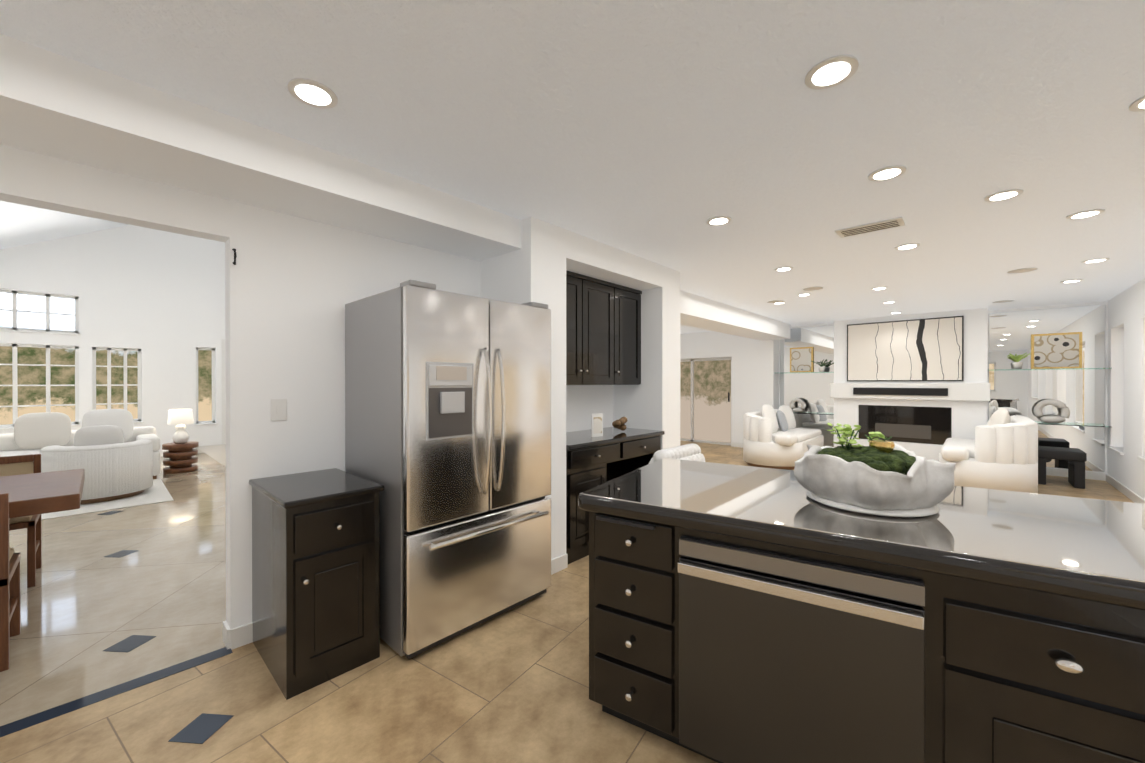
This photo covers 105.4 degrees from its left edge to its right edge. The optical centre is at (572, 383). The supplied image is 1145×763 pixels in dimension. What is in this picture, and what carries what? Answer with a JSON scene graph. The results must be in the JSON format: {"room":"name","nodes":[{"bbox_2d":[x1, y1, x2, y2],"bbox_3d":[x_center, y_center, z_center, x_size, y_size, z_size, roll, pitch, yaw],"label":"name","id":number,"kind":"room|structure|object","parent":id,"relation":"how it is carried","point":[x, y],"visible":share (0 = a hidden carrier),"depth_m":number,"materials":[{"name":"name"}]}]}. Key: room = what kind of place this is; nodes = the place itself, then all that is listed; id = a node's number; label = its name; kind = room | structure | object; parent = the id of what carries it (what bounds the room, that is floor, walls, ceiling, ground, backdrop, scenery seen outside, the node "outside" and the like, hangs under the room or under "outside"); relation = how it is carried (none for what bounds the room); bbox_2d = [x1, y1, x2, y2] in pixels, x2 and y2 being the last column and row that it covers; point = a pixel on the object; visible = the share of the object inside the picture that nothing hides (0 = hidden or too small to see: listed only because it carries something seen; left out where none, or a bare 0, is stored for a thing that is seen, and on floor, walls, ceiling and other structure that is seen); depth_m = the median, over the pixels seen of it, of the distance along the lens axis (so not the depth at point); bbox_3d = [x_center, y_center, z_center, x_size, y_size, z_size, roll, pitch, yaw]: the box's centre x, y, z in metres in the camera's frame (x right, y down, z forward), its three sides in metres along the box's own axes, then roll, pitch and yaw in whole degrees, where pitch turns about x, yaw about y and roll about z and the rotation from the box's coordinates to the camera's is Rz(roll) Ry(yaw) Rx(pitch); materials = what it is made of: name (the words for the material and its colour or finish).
{"room":"kitchen","nodes":[
{"label":"kitchen","id":0,"kind":"room"},
{"bbox_2d":[0,201,128,248],"bbox_3d":[-5.085,-2.741,4.849,8.450,3.510,6.350,0,0,43],"label":"ceiling","id":1,"kind":"structure","parent":0,"point":[20,224],"depth_m":6.46,"materials":[{"name":"white paint"}]},
{"bbox_2d":[0,225,224,450],"bbox_3d":[-8.741,-1.553,6.973,0.200,5.800,8.200,0,0,43],"label":"wall","id":2,"kind":"structure","parent":0,"point":[156,297],"depth_m":7.90,"materials":[{"name":"white paint"}]},
{"bbox_2d":[0,289,80,334],"bbox_3d":[-8.678,-1.143,6.991,0.190,0.660,1.070,0,0,43],"label":"window","id":3,"kind":"structure","parent":2,"relation":"in","point":[14,328],"depth_m":7.10,"materials":[{"name":"white wood"}]},
{"bbox_2d":[0,343,81,429],"bbox_3d":[-8.678,0.042,6.995,0.190,1.350,1.070,0,0,43],"label":"window","id":4,"kind":"structure","parent":2,"relation":"in","point":[15,385],"depth_m":7.14,"materials":[{"name":"white wood"}]},
{"bbox_2d":[92,347,143,423],"bbox_3d":[-8.030,0.040,7.696,0.190,1.350,0.660,0,0,43],"label":"window","id":5,"kind":"structure","parent":2,"relation":"in","point":[108,384],"depth_m":7.69,"materials":[{"name":"white wood"}]},
{"bbox_2d":[194,347,217,425],"bbox_3d":[-7.215,0.052,8.577,0.190,1.520,0.360,0,0,43],"label":"window","id":6,"kind":"structure","parent":2,"relation":"in","point":[200,423],"depth_m":8.64,"materials":[{"name":"white"}]},
{"bbox_2d":[222,339,225,443],"bbox_3d":[-6.639,0.161,9.094,0.015,2.100,1.060,0,0,43],"label":"door frame","id":7,"kind":"structure","parent":2,"relation":"attached to","point":[223,398],"depth_m":8.72,"materials":[{"name":"white wood"}]},
{"bbox_2d":[0,444,225,725],"bbox_3d":[-5.784,1.340,4.112,8.440,0.230,8.000,0,0,43],"label":"floor","id":8,"kind":"structure","parent":0,"point":[85,602],"depth_m":2.81,"materials":[{"name":"tile"}]},
{"bbox_2d":[0,492,20,671],"bbox_3d":[-3.007,0.941,2.061,0.460,0.840,0.460,0,0,43],"label":"dining chair","id":9,"kind":"object","parent":8,"relation":"on","point":[10,602],"visible":1,"depth_m":2.07,"materials":[{"name":"brown wood"}]},
{"bbox_2d":[0,454,41,587],"bbox_3d":[-3.925,0.939,2.910,0.460,0.840,0.460,0,0,43],"label":"dining chair","id":10,"kind":"object","parent":8,"relation":"on","point":[20,465],"visible":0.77,"depth_m":3.10,"materials":[{"name":"brown wood"}]},
{"bbox_2d":[0,469,84,517],"bbox_3d":[-3.830,0.986,2.018,1.050,0.750,2.080,0,0,43],"label":"dining table","id":11,"kind":"object","parent":8,"relation":"on","point":[41,493],"visible":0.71,"depth_m":2.47,"materials":[{"name":"brown wood"}]},
{"bbox_2d":[42,475,173,519],"bbox_3d":[-6.442,1.348,5.013,2.650,0.010,2.530,0,0,43],"label":"living room rug","id":12,"kind":"object","parent":8,"relation":"on","point":[157,492],"visible":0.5,"depth_m":4.93,"materials":[{"name":"white fabric"}]},
{"bbox_2d":[0,409,160,478],"bbox_3d":[-6.873,0.848,5.614,0.900,0.983,2.230,0,0,43],"label":"sofa","id":13,"kind":"object","parent":12,"relation":"on","point":[34,433],"visible":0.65,"depth_m":5.76,"materials":[{"name":"white fabric"}]},
{"bbox_2d":[39,425,152,503],"bbox_3d":[-5.623,0.913,5.187,0.895,0.856,0.907,0,0,43],"label":"curved sofa","id":14,"kind":"object","parent":12,"relation":"on","point":[110,462],"visible":0.94,"depth_m":4.97,"materials":[{"name":"white fabric"}]},
{"bbox_2d":[162,441,198,473],"bbox_3d":[-6.032,1.133,6.715,0.420,0.430,0.420,0,0,43],"label":"side table","id":15,"kind":"object","parent":8,"relation":"on","point":[181,459],"visible":1,"depth_m":6.59,"materials":[{"name":"brown wood"}]},
{"bbox_2d":[167,409,193,443],"bbox_3d":[-6.032,0.656,6.714,0.310,0.520,0.310,0,0,43],"label":"table lamp","id":16,"kind":"object","parent":15,"relation":"on","point":[179,418],"visible":1,"depth_m":6.64,"materials":[{"name":"white ceramic"}]},
{"bbox_2d":[0,144,480,628],"bbox_3d":[-3.095,-1.585,0.868,0.120,5.900,6.900,0,0,43],"label":"wall","id":17,"kind":"structure","parent":0,"point":[294,285],"depth_m":2.35,"materials":[{"name":"white paint"}]},
{"bbox_2d":[223,621,228,641],"bbox_3d":[-0.957,1.308,3.289,0.014,0.100,2.654,0,0,43],"label":"baseboard","id":18,"kind":"structure","parent":17,"relation":"attached to","point":[225,625],"depth_m":2.30,"materials":[{"name":"white wood"}]},
{"bbox_2d":[232,249,236,264],"bbox_3d":[-1.726,-0.650,2.226,0.050,0.089,0.012,0,0,43],"label":"hook","id":19,"kind":"object","parent":17,"relation":"attached to","point":[235,256],"visible":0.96,"depth_m":2.22,"materials":[{"name":"black metal"}]},
{"bbox_2d":[224,622,252,649],"bbox_3d":[-1.232,1.309,2.794,0.014,0.100,1.554,0,0,43],"label":"baseboard","id":20,"kind":"structure","parent":17,"relation":"attached to","point":[237,637],"depth_m":2.26,"materials":[{"name":"white wood"}]},
{"bbox_2d":[271,399,286,420],"bbox_3d":[-1.607,0.143,2.388,0.008,0.120,0.076,0,0,43],"label":"switch plate","id":21,"kind":"object","parent":17,"relation":"attached to","point":[278,409],"visible":1,"depth_m":2.38,"materials":[{"name":"white plastic"}]},
{"bbox_2d":[0,438,1133,762],"bbox_3d":[0.218,1.405,4.078,8.300,0.100,13.100,0,0,43],"label":"floor","id":22,"kind":"structure","parent":0,"point":[510,686],"depth_m":1.81,"materials":[{"name":"tile"}]},
{"bbox_2d":[0,511,233,743],"bbox_3d":[-3.235,1.357,3.056,4.606,0.002,0.810,0,0,43],"label":"inlay","id":23,"kind":"object","parent":22,"relation":"on","point":[202,728],"visible":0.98,"depth_m":1.87,"materials":[{"name":"blue"}]},
{"bbox_2d":[249,468,384,699],"bbox_3d":[-1.307,0.932,2.218,0.674,0.858,0.430,0,0,43],"label":"base cabinet","id":24,"kind":"object","parent":22,"relation":"on","point":[315,578],"visible":1,"depth_m":2.02,"materials":[{"name":"brown wood"}]},
{"bbox_2d":[345,280,550,658],"bbox_3d":[-0.718,0.428,2.670,0.853,1.863,0.965,0,0,43],"label":"fridge","id":25,"kind":"object","parent":22,"relation":"on","point":[448,420],"visible":0.98,"depth_m":2.31,"materials":[{"name":"grey metal"}]},
{"bbox_2d":[551,553,567,574],"bbox_3d":[-0.160,1.308,3.100,0.014,0.100,0.350,0,0,43],"label":"baseboard","id":26,"kind":"structure","parent":22,"relation":"on","point":[559,563],"depth_m":3.16,"materials":[{"name":"white wood"}]},
{"bbox_2d":[481,216,680,559],"bbox_3d":[-0.003,-1.545,4.104,1.130,5.800,2.050,0,0,43],"label":"wall block","id":27,"kind":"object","parent":22,"relation":"on","point":[541,261],"visible":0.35,"depth_m":3.66,"materials":[{"name":"white paint"}]},
{"bbox_2d":[566,270,621,384],"bbox_3d":[-0.024,-0.459,3.867,0.356,0.940,0.961,0,0,43],"label":"upper cabinet","id":28,"kind":"object","parent":27,"relation":"attached to","point":[603,332],"depth_m":3.83,"materials":[{"name":"brown wood"}]},
{"bbox_2d":[622,286,641,384],"bbox_3d":[0.387,-0.460,4.311,0.356,0.940,0.513,0,0,43],"label":"upper cabinet","id":29,"kind":"object","parent":27,"relation":"attached to","point":[631,298],"depth_m":4.26,"materials":[{"name":"brown wood"}]},
{"bbox_2d":[566,427,664,563],"bbox_3d":[0.208,0.905,3.916,0.635,0.901,1.342,0,0,43],"label":"desk","id":30,"kind":"object","parent":22,"relation":"on","point":[611,453],"visible":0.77,"depth_m":3.49,"materials":[{"name":"black wood"}]},
{"bbox_2d":[591,413,602,436],"bbox_3d":[0.213,0.355,3.745,0.120,0.198,0.010,0,0,-35],"label":"photo card","id":31,"kind":"object","parent":30,"relation":"on","point":[596,425],"visible":1,"depth_m":3.74,"materials":[{"name":"white paper"}]},
{"bbox_2d":[612,417,626,430],"bbox_3d":[0.447,0.377,4.101,0.122,0.136,0.171,0,0,43],"label":"knot","id":32,"kind":"object","parent":30,"relation":"on","point":[620,423],"visible":1,"depth_m":4.06,"materials":[{"name":"brown wood"}]},
{"bbox_2d":[649,443,704,463],"bbox_3d":[0.682,0.917,3.444,0.540,0.880,0.610,0,0,43],"label":"desk chair","id":33,"kind":"object","parent":22,"relation":"on","point":[691,452],"visible":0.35,"depth_m":3.27,"materials":[{"name":"white fabric"}]},
{"bbox_2d":[743,404,823,469],"bbox_3d":[3.613,0.849,7.543,0.900,0.992,1.800,0,0,43],"label":"sofa","id":34,"kind":"object","parent":22,"relation":"on","point":[774,438],"visible":1,"depth_m":6.99,"materials":[{"name":"white fabric"}]},
{"bbox_2d":[579,506,1144,762],"bbox_3d":[1.158,0.936,1.603,2.040,0.854,0.980,0,0,32],"label":"kitchen island","id":35,"kind":"object","parent":22,"relation":"on","point":[743,614],"depth_m":1.29,"materials":[{"name":"black wood"}]},
{"bbox_2d":[578,458,1144,605],"bbox_3d":[1.171,0.477,1.623,2.120,0.063,0.999,0,0,32],"label":"island countertop","id":36,"kind":"structure","parent":35,"relation":"on","point":[1095,548],"depth_m":1.39,"materials":[{"name":"black stone"}]},
{"bbox_2d":[794,422,955,517],"bbox_3d":[1.114,0.296,1.628,0.479,0.290,0.484,0,0,43],"label":"bowl","id":37,"kind":"object","parent":36,"relation":"on","point":[879,477],"visible":1,"depth_m":1.49,"materials":[{"name":"white ceramic"}]},
{"bbox_2d":[939,408,1037,493],"bbox_3d":[5.493,0.827,5.805,0.900,1.046,1.800,0,0,43],"label":"armchair","id":38,"kind":"object","parent":22,"relation":"on","point":[999,451],"visible":0.98,"depth_m":5.12,"materials":[{"name":"white fabric"}]},
{"bbox_2d":[1038,446,1086,488],"bbox_3d":[6.565,1.115,5.905,0.460,0.470,0.500,0,0,43],"label":"bench","id":39,"kind":"object","parent":22,"relation":"on","point":[1075,459],"visible":0.79,"depth_m":5.73,"materials":[{"name":"black"}]},
{"bbox_2d":[0,0,1144,333],"bbox_3d":[0.218,-1.195,4.071,8.300,0.100,13.100,0,0,43],"label":"ceiling","id":40,"kind":"structure","parent":0,"point":[660,132],"depth_m":1.86,"materials":[{"name":"white paint"}]},
{"bbox_2d":[0,33,520,260],"bbox_3d":[-2.298,-1.036,1.290,0.479,0.200,5.200,0,0,43],"label":"bulkhead","id":41,"kind":"object","parent":40,"relation":"attached to","point":[55,105],"visible":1,"depth_m":1.89,"materials":[{"name":"white paint"}]},
{"bbox_2d":[287,78,337,108],"bbox_3d":[-1.010,-1.133,1.699,0.181,0.010,0.170,0,0,43],"label":"recessed light","id":42,"kind":"object","parent":40,"relation":"in","point":[309,92],"depth_m":1.70,"materials":[{"name":"white"}]},
{"bbox_2d":[706,216,731,225],"bbox_3d":[1.018,-1.137,3.035,0.174,0.010,0.183,0,0,43],"label":"recessed light","id":43,"kind":"object","parent":40,"relation":"in","point":[718,220],"depth_m":3.03,"materials":[{"name":"white"}]},
{"bbox_2d":[680,290,789,340],"bbox_3d":[2.321,-1.013,6.825,0.550,0.280,5.099,0,0,43],"label":"beam","id":44,"kind":"structure","parent":40,"relation":"attached to","point":[697,311],"depth_m":6.54,"materials":[{"name":"white paint"}]},
{"bbox_2d":[767,300,783,302],"bbox_3d":[2.819,-1.148,6.064,0.214,0.006,0.176,0,0,43],"label":"speaker","id":45,"kind":"object","parent":40,"relation":"attached to","point":[774,301],"depth_m":6.07},
{"bbox_2d":[803,287,823,290],"bbox_3d":[2.898,-1.145,5.245,0.214,0.006,0.236,0,0,43],"label":"speaker","id":46,"kind":"object","parent":40,"relation":"attached to","point":[809,288],"depth_m":5.23},
{"bbox_2d":[805,55,858,89],"bbox_3d":[0.939,-1.133,1.584,0.170,0.010,0.180,0,0,43],"label":"recessed light","id":47,"kind":"object","parent":40,"relation":"in","point":[831,72],"depth_m":1.58,"materials":[{"name":"white"}]},
{"bbox_2d":[835,217,904,237],"bbox_3d":[2.167,-1.135,3.182,0.400,0.013,0.200,0,0,43],"label":"ceiling vent","id":48,"kind":"object","parent":40,"relation":"in","point":[872,227],"visible":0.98,"depth_m":3.15,"materials":[{"name":"white metal"}]},
{"bbox_2d":[868,165,906,181],"bbox_3d":[1.691,-1.135,2.346,0.169,0.010,0.185,0,0,43],"label":"recessed light","id":49,"kind":"object","parent":40,"relation":"in","point":[889,172],"depth_m":2.34,"materials":[{"name":"white"}]},
{"bbox_2d":[895,243,919,249],"bbox_3d":[2.770,-1.139,3.608,0.164,0.010,0.194,0,0,43],"label":"recessed light","id":50,"kind":"object","parent":40,"relation":"in","point":[910,245],"depth_m":3.60,"materials":[{"name":"white"}]},
{"bbox_2d":[992,300,1013,302],"bbox_3d":[6.002,-1.148,6.082,0.208,0.006,0.249,0,0,43],"label":"speaker","id":51,"kind":"object","parent":40,"relation":"attached to","point":[1003,301],"depth_m":6.07},
{"bbox_2d":[984,189,1022,201],"bbox_3d":[2.590,-1.136,2.622,0.164,0.010,0.190,0,0,43],"label":"recessed light","id":52,"kind":"object","parent":40,"relation":"in","point":[1011,193],"depth_m":2.62,"materials":[{"name":"white"}]},
{"bbox_2d":[1007,268,1037,273],"bbox_3d":[4.534,-1.143,4.397,0.209,0.006,0.239,0,0,43],"label":"speaker","id":53,"kind":"object","parent":40,"relation":"attached to","point":[1022,270],"depth_m":4.39},
{"bbox_2d":[1066,209,1104,219],"bbox_3d":[3.428,-1.137,2.916,0.167,0.010,0.195,0,0,43],"label":"recessed light","id":54,"kind":"object","parent":40,"relation":"in","point":[1088,213],"depth_m":2.92,"materials":[{"name":"white"}]},
{"bbox_2d":[1129,95,1144,111],"bbox_3d":[2.292,-1.133,1.764,0.054,0.010,0.155,0,0,43],"label":"recessed light","id":55,"kind":"object","parent":40,"relation":"in","point":[1138,105],"depth_m":1.77,"materials":[{"name":"white"}]},
{"bbox_2d":[680,308,987,460],"bbox_3d":[3.959,0.090,9.162,6.888,2.500,0.550,0,0,43],"label":"wall","id":56,"kind":"structure","parent":0,"point":[968,417],"depth_m":7.93,"materials":[{"name":"white paint"}]},
{"bbox_2d":[680,357,730,445],"bbox_3d":[2.854,0.380,9.994,1.712,1.915,0.070,0,0,43],"label":"sliding door","id":57,"kind":"structure","parent":56,"relation":"in","point":[692,439],"depth_m":10.05,"materials":[{"name":"white"}]},
{"bbox_2d":[731,442,742,447],"bbox_3d":[3.702,1.291,9.019,0.852,0.100,0.014,0,0,43],"label":"baseboard","id":58,"kind":"structure","parent":56,"relation":"attached to","point":[733,444],"depth_m":9.22,"materials":[{"name":"white wood"}]},
{"bbox_2d":[859,405,951,444],"bbox_3d":[5.643,0.678,7.439,1.244,0.600,0.295,0,0,43],"label":"firebox","id":59,"kind":"object","parent":56,"relation":"in","point":[924,425],"visible":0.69,"depth_m":7.28,"materials":[{"name":"black metal"}]},
{"bbox_2d":[847,316,963,380],"bbox_3d":[5.515,-0.550,7.319,1.563,1.019,0.034,0,0,43],"label":"art","id":60,"kind":"object","parent":56,"relation":"attached to","point":[929,349],"visible":0.9,"depth_m":7.25,"materials":[{"name":"grey"}]},
{"bbox_2d":[830,383,989,400],"bbox_3d":[5.499,0.123,7.260,2.106,0.269,0.148,0,0,43],"label":"mantel","id":61,"kind":"object","parent":56,"relation":"attached to","point":[953,391],"visible":1,"depth_m":7.11,"materials":[{"name":"white"}]},
{"bbox_2d":[779,301,1107,473],"bbox_3d":[5.984,0.095,7.528,4.520,2.500,0.200,0,0,43],"label":"wall","id":62,"kind":"structure","parent":0,"point":[1105,303],"depth_m":6.30,"materials":[{"name":"white paint"}]},
{"bbox_2d":[780,326,833,446],"bbox_3d":[4.644,0.057,8.624,1.018,2.330,0.006,0,0,43],"label":"mirror","id":63,"kind":"object","parent":62,"relation":"attached to","point":[811,390],"visible":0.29,"depth_m":8.55,"materials":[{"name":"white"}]},
{"bbox_2d":[786,372,833,372],"bbox_3d":[4.542,-0.216,8.513,1.052,0.012,0.290,0,0,43],"label":"glass shelf","id":64,"kind":"object","parent":62,"relation":"attached to","point":[804,372],"visible":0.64,"depth_m":8.62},
{"bbox_2d":[790,347,812,371],"bbox_3d":[4.545,-0.473,8.664,0.420,0.500,0.023,0,0,43],"label":"framed art","id":65,"kind":"object","parent":64,"relation":"on","point":[801,358],"visible":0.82,"depth_m":8.65,"materials":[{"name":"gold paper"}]},
{"bbox_2d":[811,359,830,371],"bbox_3d":[4.714,-0.342,8.281,0.341,0.241,0.205,0,0,43],"label":"plant","id":66,"kind":"object","parent":64,"relation":"on","point":[822,368],"visible":0.94,"depth_m":8.25,"materials":[{"name":"green plant"}]},
{"bbox_2d":[793,412,833,414],"bbox_3d":[4.542,0.572,8.515,1.052,0.012,0.290,0,0,43],"label":"glass shelf","id":67,"kind":"object","parent":62,"relation":"attached to","point":[814,413],"visible":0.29,"depth_m":8.31,"materials":[{"name":"clear glass"}]},
{"bbox_2d":[790,398,804,411],"bbox_3d":[4.438,0.426,8.604,0.288,0.278,0.112,0,0,43],"label":"sculpture","id":68,"kind":"object","parent":67,"relation":"on","point":[793,401],"visible":0.98,"depth_m":8.57,"materials":[{"name":"white ceramic"}]},
{"bbox_2d":[989,305,1104,471],"bbox_3d":[6.981,0.063,6.463,1.168,2.330,0.006,0,0,43],"label":"mirror","id":69,"kind":"object","parent":62,"relation":"attached to","point":[1080,393],"visible":0.71,"depth_m":6.37,"materials":[{"name":"white"}]},
{"bbox_2d":[987,420,1111,427],"bbox_3d":[6.879,0.579,6.355,1.202,0.012,0.290,0,0,43],"label":"glass shelf","id":70,"kind":"object","parent":62,"relation":"attached to","point":[1069,424],"visible":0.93,"depth_m":6.13,"materials":[{"name":"clear glass"}]},
{"bbox_2d":[1033,399,1069,422],"bbox_3d":[6.925,0.398,6.305,0.360,0.348,0.140,0,0,43],"label":"sculpture","id":71,"kind":"object","parent":70,"relation":"on","point":[1040,405],"visible":1,"depth_m":6.27,"materials":[{"name":"white ceramic"}]},
{"bbox_2d":[988,368,1111,370],"bbox_3d":[6.879,-0.209,6.353,1.202,0.012,0.290,0,0,43],"label":"glass shelf","id":72,"kind":"object","parent":62,"relation":"attached to","point":[1050,369],"visible":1,"depth_m":6.22,"materials":[{"name":"clear glass"}]},
{"bbox_2d":[1009,353,1030,368],"bbox_3d":[6.682,-0.340,6.522,0.229,0.246,0.274,0,0,43],"label":"plant","id":73,"kind":"object","parent":72,"relation":"on","point":[1017,364],"visible":0.96,"depth_m":6.50,"materials":[{"name":"green plant"}]},
{"bbox_2d":[1031,332,1081,368],"bbox_3d":[7.044,-0.476,6.354,0.500,0.520,0.023,0,0,43],"label":"framed art","id":74,"kind":"object","parent":72,"relation":"on","point":[1055,350],"visible":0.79,"depth_m":6.34,"materials":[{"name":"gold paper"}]},
{"bbox_2d":[1046,468,1104,480],"bbox_3d":[6.968,1.298,6.476,1.182,0.100,0.014,0,0,43],"label":"baseboard","id":75,"kind":"structure","parent":62,"relation":"attached to","point":[1053,472],"depth_m":6.30,"materials":[{"name":"white wood"}]},
{"bbox_2d":[1107,278,1144,499],"bbox_3d":[3.199,0.113,1.319,0.220,2.500,13.100,0,0,43],"label":"wall","id":76,"kind":"structure","parent":0,"point":[1126,377],"depth_m":5.26,"materials":[{"name":"white paint"}]},
{"bbox_2d":[1107,446,1123,454],"bbox_3d":[7.109,0.066,5.602,0.206,1.630,0.760,0,0,43],"label":"window","id":77,"kind":"structure","parent":76,"relation":"in","point":[1113,449],"depth_m":5.64,"materials":[{"name":"white"}]},
{"bbox_2d":[1105,474,1144,503],"bbox_3d":[3.113,1.313,1.401,0.014,0.100,12.700,0,0,43],"label":"baseboard","id":78,"kind":"structure","parent":76,"relation":"attached to","point":[1123,489],"depth_m":5.30,"materials":[{"name":"white wood"}]},
{"bbox_2d":[1137,456,1144,461],"bbox_3d":[5.606,0.061,3.976,0.206,1.550,2.130,0,0,43],"label":"window","id":79,"kind":"structure","parent":76,"relation":"in","point":[1140,458],"depth_m":4.73,"materials":[{"name":"white"}]},
{"label":"outside","id":80,"kind":"structure","parent":0,"visible":0},
{"bbox_2d":[0,293,211,424],"bbox_3d":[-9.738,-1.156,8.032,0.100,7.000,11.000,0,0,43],"label":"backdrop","id":81,"kind":"structure","parent":80,"point":[36,375],"depth_m":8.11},
{"bbox_2d":[680,360,730,442],"bbox_3d":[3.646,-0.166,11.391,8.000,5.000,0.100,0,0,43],"label":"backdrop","id":82,"kind":"structure","parent":80,"point":[712,404],"depth_m":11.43,"materials":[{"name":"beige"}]}
]}

